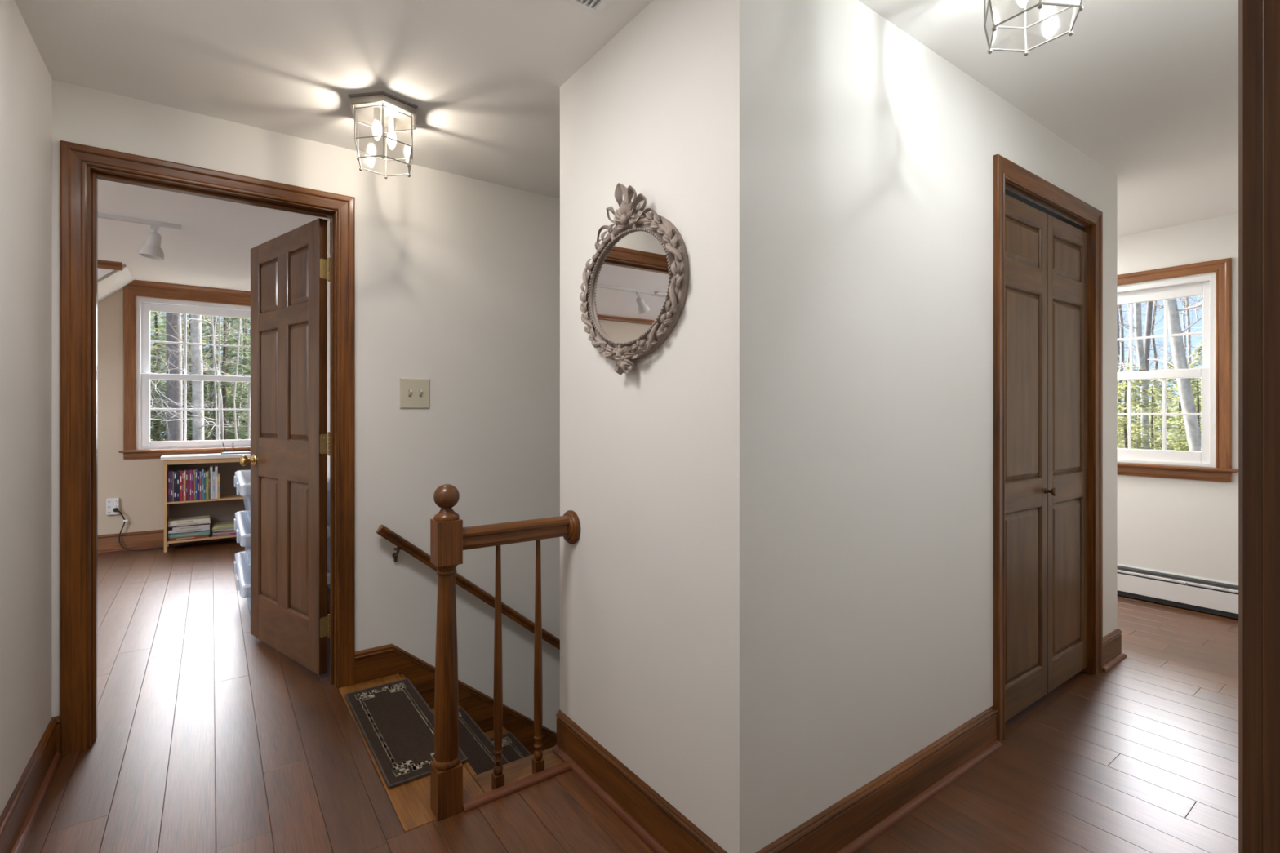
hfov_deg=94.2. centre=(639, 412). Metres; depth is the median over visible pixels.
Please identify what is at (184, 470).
book
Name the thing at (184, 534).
book
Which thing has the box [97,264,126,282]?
wall
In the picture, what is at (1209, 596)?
baseboard heater
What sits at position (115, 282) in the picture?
ceiling
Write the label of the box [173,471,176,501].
book
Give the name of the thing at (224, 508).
bookcase
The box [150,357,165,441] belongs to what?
tree
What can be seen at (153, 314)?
tree
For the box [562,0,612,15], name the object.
ceiling vent
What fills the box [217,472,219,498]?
book
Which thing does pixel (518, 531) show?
handrail
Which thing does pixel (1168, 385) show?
tree
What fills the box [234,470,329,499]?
storage bin
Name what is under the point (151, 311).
sapling
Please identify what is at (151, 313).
bare tree
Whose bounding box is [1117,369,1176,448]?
tree
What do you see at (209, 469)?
book
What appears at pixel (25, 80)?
wall
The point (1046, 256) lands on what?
door
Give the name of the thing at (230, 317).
tree
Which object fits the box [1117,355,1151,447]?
tree
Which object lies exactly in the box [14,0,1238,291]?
ceiling
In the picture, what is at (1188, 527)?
wall
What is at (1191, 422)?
birch tree
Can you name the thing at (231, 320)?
bare tree
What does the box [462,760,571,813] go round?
trim
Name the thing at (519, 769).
board
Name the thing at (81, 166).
trim
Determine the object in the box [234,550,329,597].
storage bin
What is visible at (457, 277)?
wall
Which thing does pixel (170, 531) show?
book
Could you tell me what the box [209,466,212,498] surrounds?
book
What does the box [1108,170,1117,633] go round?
wall
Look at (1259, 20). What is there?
trim
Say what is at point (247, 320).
tree
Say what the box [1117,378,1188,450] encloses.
tree
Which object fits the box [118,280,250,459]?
window
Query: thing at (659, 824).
baseboard
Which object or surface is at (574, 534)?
rosette
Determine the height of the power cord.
0.380 m
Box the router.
[221,442,250,454]
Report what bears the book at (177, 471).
on the bookcase
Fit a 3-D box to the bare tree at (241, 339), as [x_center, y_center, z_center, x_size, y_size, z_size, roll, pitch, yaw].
[-14.674,-3.293,21.649,6.687,14.993,4.847,0,0,-19]
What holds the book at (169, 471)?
on the bookcase
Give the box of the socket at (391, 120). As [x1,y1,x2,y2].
[388,117,395,132]
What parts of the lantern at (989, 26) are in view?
pane, post, pane, post, bulb, post, pane, post, pane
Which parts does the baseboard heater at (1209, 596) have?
plate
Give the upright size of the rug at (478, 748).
0.012 m
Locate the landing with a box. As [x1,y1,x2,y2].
[337,673,484,832]
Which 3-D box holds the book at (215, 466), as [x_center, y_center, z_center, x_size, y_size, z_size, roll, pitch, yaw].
[-3.855,0.627,5.410,0.019,0.288,0.171,0,0,-36]
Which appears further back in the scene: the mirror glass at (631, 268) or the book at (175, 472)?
the book at (175, 472)
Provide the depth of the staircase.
2.72 m
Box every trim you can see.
[59,140,355,756]
[97,259,122,270]
[354,644,556,754]
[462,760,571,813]
[993,154,1102,743]
[1238,0,1279,852]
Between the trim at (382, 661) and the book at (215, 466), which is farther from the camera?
the book at (215, 466)
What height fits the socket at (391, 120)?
0.050 m
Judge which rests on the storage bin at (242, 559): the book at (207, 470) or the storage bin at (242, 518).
the storage bin at (242, 518)
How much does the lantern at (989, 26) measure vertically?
0.230 m
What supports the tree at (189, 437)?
on the ground
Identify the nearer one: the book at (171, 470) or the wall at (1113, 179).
the wall at (1113, 179)
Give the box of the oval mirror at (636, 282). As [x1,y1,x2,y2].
[579,182,688,374]
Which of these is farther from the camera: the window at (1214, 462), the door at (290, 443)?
the window at (1214, 462)
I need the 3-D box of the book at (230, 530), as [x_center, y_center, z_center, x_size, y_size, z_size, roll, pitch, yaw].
[-3.794,1.072,5.453,0.195,0.012,0.201,0,0,-36]
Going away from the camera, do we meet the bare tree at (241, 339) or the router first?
the router
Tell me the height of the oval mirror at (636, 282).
0.561 m
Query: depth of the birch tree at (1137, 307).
13.94 m
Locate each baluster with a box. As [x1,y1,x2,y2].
[491,545,504,790]
[532,539,544,773]
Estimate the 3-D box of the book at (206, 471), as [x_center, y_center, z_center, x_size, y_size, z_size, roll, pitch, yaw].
[-3.911,0.648,5.364,0.010,0.246,0.171,0,0,-36]
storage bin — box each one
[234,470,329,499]
[234,510,329,546]
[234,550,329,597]
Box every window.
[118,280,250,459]
[1117,257,1238,482]
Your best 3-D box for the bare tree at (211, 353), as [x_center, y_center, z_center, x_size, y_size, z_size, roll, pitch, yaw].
[-13.820,-2.555,19.677,6.152,13.523,5.749,0,0,31]
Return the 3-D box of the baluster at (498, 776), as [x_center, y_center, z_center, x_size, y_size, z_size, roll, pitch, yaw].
[-0.452,0.808,1.893,0.031,0.782,0.031,0,0,-36]
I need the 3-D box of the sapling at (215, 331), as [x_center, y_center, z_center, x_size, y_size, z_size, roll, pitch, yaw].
[-10.239,-0.737,14.478,6.128,9.875,2.653,0,0,-1]
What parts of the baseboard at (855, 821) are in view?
shoe moulding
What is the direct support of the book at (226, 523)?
on the book at (228, 526)
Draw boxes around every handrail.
[375,524,559,649]
[462,515,569,550]
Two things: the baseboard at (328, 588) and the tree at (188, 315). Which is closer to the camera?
the baseboard at (328, 588)
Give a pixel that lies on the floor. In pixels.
(211, 738)
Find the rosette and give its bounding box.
[563,510,580,544]
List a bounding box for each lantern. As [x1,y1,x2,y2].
[348,91,417,178]
[983,0,1083,56]
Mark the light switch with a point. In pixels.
(415, 393)
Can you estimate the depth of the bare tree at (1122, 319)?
19.92 m
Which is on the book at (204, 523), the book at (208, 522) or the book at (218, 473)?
the book at (208, 522)
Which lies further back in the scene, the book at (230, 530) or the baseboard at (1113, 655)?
the book at (230, 530)
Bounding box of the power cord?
[112,507,197,551]
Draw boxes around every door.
[239,217,329,675]
[1004,194,1087,721]
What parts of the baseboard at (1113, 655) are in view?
shoe moulding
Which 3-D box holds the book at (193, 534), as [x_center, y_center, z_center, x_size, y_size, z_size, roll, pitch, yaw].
[-4.016,1.071,5.303,0.292,0.030,0.201,0,0,-36]
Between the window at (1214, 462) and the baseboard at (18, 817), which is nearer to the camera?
the baseboard at (18, 817)
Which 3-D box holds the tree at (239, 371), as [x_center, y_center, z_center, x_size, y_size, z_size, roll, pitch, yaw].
[-12.980,0.132,21.070,5.337,9.273,5.254,0,0,-22]
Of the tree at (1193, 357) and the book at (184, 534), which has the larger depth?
the tree at (1193, 357)
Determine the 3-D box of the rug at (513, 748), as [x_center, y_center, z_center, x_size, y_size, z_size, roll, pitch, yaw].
[-0.520,1.585,2.565,0.251,0.012,0.768,0,0,-36]
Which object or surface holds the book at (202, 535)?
on the bookcase
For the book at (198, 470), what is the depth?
5.26 m
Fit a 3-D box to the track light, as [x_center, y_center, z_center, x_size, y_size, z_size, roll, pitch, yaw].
[-3.881,-1.049,2.946,2.550,0.227,0.118,0,0,-36]
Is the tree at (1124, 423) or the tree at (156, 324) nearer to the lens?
the tree at (1124, 423)
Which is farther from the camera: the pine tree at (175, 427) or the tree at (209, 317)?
the tree at (209, 317)
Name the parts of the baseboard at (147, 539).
shoe moulding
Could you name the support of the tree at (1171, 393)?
on the ground
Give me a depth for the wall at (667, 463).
1.56 m
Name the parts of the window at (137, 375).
casing, head casing, frame sill, sash rail, sash rail, sash rail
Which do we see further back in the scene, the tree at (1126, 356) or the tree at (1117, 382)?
the tree at (1126, 356)
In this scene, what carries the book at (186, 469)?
on the bookcase
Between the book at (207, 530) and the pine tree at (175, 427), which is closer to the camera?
the book at (207, 530)
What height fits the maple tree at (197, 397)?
12.304 m
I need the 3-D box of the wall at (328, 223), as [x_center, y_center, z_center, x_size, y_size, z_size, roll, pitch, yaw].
[-2.369,0.018,4.363,0.100,2.363,3.850,0,0,-36]
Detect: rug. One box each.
[344,678,467,789]
[458,706,509,774]
[489,732,532,763]
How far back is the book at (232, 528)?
5.37 m
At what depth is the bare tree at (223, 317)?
22.97 m
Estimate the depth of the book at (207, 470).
5.30 m
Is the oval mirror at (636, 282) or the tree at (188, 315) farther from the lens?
the tree at (188, 315)
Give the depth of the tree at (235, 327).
23.38 m
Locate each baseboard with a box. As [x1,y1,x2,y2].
[0,717,62,852]
[52,715,59,752]
[97,529,236,553]
[327,585,329,614]
[552,710,727,852]
[755,705,1002,852]
[1102,628,1126,672]
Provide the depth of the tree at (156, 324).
23.08 m
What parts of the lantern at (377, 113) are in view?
post, pane, bulb, post, post, bulb, post, pane, post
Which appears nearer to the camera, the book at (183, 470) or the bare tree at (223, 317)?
the book at (183, 470)
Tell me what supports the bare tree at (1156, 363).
on the ground
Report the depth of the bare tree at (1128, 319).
23.96 m
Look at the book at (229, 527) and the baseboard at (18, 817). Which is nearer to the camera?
the baseboard at (18, 817)
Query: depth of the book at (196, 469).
5.25 m
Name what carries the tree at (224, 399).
on the ground
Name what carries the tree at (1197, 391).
on the ground
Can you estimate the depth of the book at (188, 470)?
5.22 m
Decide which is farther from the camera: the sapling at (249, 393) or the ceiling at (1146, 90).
the sapling at (249, 393)
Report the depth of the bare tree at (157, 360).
27.17 m
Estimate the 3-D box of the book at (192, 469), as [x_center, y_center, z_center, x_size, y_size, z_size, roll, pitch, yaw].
[-3.988,0.640,5.304,0.013,0.262,0.171,0,0,-36]
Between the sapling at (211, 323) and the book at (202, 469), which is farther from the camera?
the sapling at (211, 323)
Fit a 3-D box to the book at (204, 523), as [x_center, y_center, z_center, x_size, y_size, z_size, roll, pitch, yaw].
[-4.019,0.992,5.301,0.285,0.012,0.201,0,0,-36]
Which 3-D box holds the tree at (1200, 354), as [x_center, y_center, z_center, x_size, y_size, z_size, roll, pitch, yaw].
[18.863,1.075,19.361,4.166,6.972,4.032,0,0,-36]
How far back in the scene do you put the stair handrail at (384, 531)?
2.85 m
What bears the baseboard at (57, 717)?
attached to the wall at (457, 277)
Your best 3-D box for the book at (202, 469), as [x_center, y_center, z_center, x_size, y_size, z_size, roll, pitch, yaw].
[-3.935,0.637,5.354,0.014,0.268,0.171,0,0,-36]
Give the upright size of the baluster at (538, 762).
0.782 m
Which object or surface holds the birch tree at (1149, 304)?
on the ground
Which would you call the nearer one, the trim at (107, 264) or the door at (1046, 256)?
the door at (1046, 256)
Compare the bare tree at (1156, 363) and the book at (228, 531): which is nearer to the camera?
the book at (228, 531)
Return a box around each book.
[168,470,170,502]
[168,515,209,524]
[168,518,210,526]
[168,523,208,528]
[168,527,209,533]
[168,529,209,538]
[168,534,208,541]
[170,469,173,502]
[170,529,208,534]
[172,523,209,530]
[173,470,174,502]
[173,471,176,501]
[176,470,180,501]
[176,533,197,536]
[179,470,182,501]
[182,470,183,501]
[183,469,186,501]
[186,469,187,500]
[187,469,190,500]
[190,468,191,500]
[191,469,193,500]
[193,468,195,500]
[195,468,197,500]
[197,468,199,500]
[199,470,201,499]
[201,468,204,499]
[204,470,205,499]
[205,471,207,499]
[207,470,208,499]
[208,469,209,499]
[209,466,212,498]
[212,524,234,528]
[212,527,234,530]
[212,528,234,532]
[212,531,236,534]
[212,532,236,537]
[213,470,214,498]
[213,520,234,527]
[213,529,236,533]
[214,465,217,498]
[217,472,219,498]
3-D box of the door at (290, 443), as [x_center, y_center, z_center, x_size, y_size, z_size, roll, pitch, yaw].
[-1.737,0.151,2.885,0.840,2.038,0.165,0,0,42]
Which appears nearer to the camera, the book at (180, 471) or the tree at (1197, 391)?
the book at (180, 471)
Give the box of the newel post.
[430,484,462,821]
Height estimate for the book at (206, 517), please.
0.026 m
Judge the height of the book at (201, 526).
0.022 m
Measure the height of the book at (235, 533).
0.020 m
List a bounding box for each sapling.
[150,311,249,441]
[150,312,228,439]
[155,313,244,439]
[155,313,249,439]
[186,316,250,439]
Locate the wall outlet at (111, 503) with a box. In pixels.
[106,497,119,515]
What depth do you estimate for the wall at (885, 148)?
1.73 m
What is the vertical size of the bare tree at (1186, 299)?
13.030 m
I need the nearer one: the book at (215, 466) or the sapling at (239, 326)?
the book at (215, 466)
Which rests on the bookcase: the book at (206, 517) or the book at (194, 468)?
the book at (194, 468)
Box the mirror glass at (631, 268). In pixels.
[592,231,669,342]
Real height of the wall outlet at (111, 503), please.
0.145 m
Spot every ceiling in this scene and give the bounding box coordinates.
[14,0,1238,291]
[97,263,133,302]
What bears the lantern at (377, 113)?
attached to the ceiling at (1146, 90)
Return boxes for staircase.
[400,674,508,777]
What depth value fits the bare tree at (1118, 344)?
17.96 m
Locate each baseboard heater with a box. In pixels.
[1117,564,1238,618]
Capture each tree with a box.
[150,311,192,441]
[150,311,221,441]
[150,311,247,440]
[150,312,165,429]
[150,313,248,441]
[150,314,187,429]
[150,314,232,439]
[150,315,250,439]
[150,316,247,439]
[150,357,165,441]
[151,312,250,439]
[151,313,245,440]
[151,315,250,441]
[152,318,248,437]
[153,311,188,440]
[165,312,182,441]
[182,317,248,439]
[186,317,250,439]
[203,316,250,432]
[204,320,250,429]
[217,320,250,439]
[220,327,250,439]
[1117,296,1200,448]
[1117,302,1203,448]
[1117,305,1123,372]
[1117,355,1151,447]
[1117,362,1180,450]
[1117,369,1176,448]
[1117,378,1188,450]
[1117,382,1137,448]
[1118,296,1203,448]
[1118,300,1203,448]
[1119,296,1203,403]
[1120,297,1203,425]
[1131,366,1186,448]
[1136,301,1203,448]
[1149,355,1201,451]
[1155,377,1201,451]
[1163,295,1203,451]
[1165,339,1203,446]
[1165,357,1201,436]
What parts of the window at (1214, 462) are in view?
sash rail, sash rail, sash rail, frame sill, head casing, casing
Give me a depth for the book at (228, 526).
5.37 m
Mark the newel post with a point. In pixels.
(446, 526)
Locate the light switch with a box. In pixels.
[400,377,430,408]
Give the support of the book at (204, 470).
on the bookcase
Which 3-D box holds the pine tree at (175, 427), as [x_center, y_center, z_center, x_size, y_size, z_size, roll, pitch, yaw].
[-10.967,-1.871,15.133,5.540,12.150,4.049,0,0,-36]
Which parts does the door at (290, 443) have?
knob, panel moulding, panel moulding, panel moulding, panel, panel, panel, rail, rail, rail, rail, panel moulding, panel moulding, panel moulding, panel, panel, panel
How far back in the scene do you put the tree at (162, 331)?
18.25 m
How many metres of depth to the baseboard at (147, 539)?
5.23 m
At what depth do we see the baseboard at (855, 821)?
1.76 m
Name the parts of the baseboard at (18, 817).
shoe moulding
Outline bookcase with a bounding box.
[160,453,250,552]
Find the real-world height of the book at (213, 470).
0.244 m
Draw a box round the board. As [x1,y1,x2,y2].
[473,746,563,793]
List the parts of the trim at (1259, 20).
casing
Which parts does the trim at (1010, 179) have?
casing, head casing, casing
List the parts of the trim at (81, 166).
casing, head casing, casing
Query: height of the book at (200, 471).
0.252 m
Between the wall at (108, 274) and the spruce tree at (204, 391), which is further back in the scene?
the spruce tree at (204, 391)
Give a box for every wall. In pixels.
[0,0,52,816]
[52,79,559,733]
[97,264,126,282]
[97,287,244,535]
[327,220,329,587]
[560,0,773,852]
[773,0,1108,841]
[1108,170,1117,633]
[1117,213,1238,584]
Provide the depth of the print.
5.22 m
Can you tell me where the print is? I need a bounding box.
[176,528,200,532]
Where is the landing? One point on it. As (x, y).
(410, 802)
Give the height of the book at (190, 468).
0.268 m
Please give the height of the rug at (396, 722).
0.012 m
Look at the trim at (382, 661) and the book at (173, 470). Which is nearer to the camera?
the trim at (382, 661)
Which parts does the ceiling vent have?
frame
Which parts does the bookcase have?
leg, panel, leg, shelf, shelf, rail, panel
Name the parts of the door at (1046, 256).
panel, panel, panel, rail, rail, rail, rail, panel moulding, panel moulding, panel moulding, knob, panel, panel, panel, rail, rail, rail, rail, panel moulding, panel moulding, panel moulding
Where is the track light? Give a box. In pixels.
[97,213,181,259]
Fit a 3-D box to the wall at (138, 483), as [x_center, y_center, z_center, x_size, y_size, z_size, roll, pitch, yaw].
[-5.153,0.018,4.822,4.080,2.363,0.150,0,0,-36]
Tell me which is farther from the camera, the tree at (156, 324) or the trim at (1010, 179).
the tree at (156, 324)
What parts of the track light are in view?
lamp shade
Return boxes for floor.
[21,539,1238,852]
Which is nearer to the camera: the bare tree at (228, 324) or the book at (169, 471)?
the book at (169, 471)

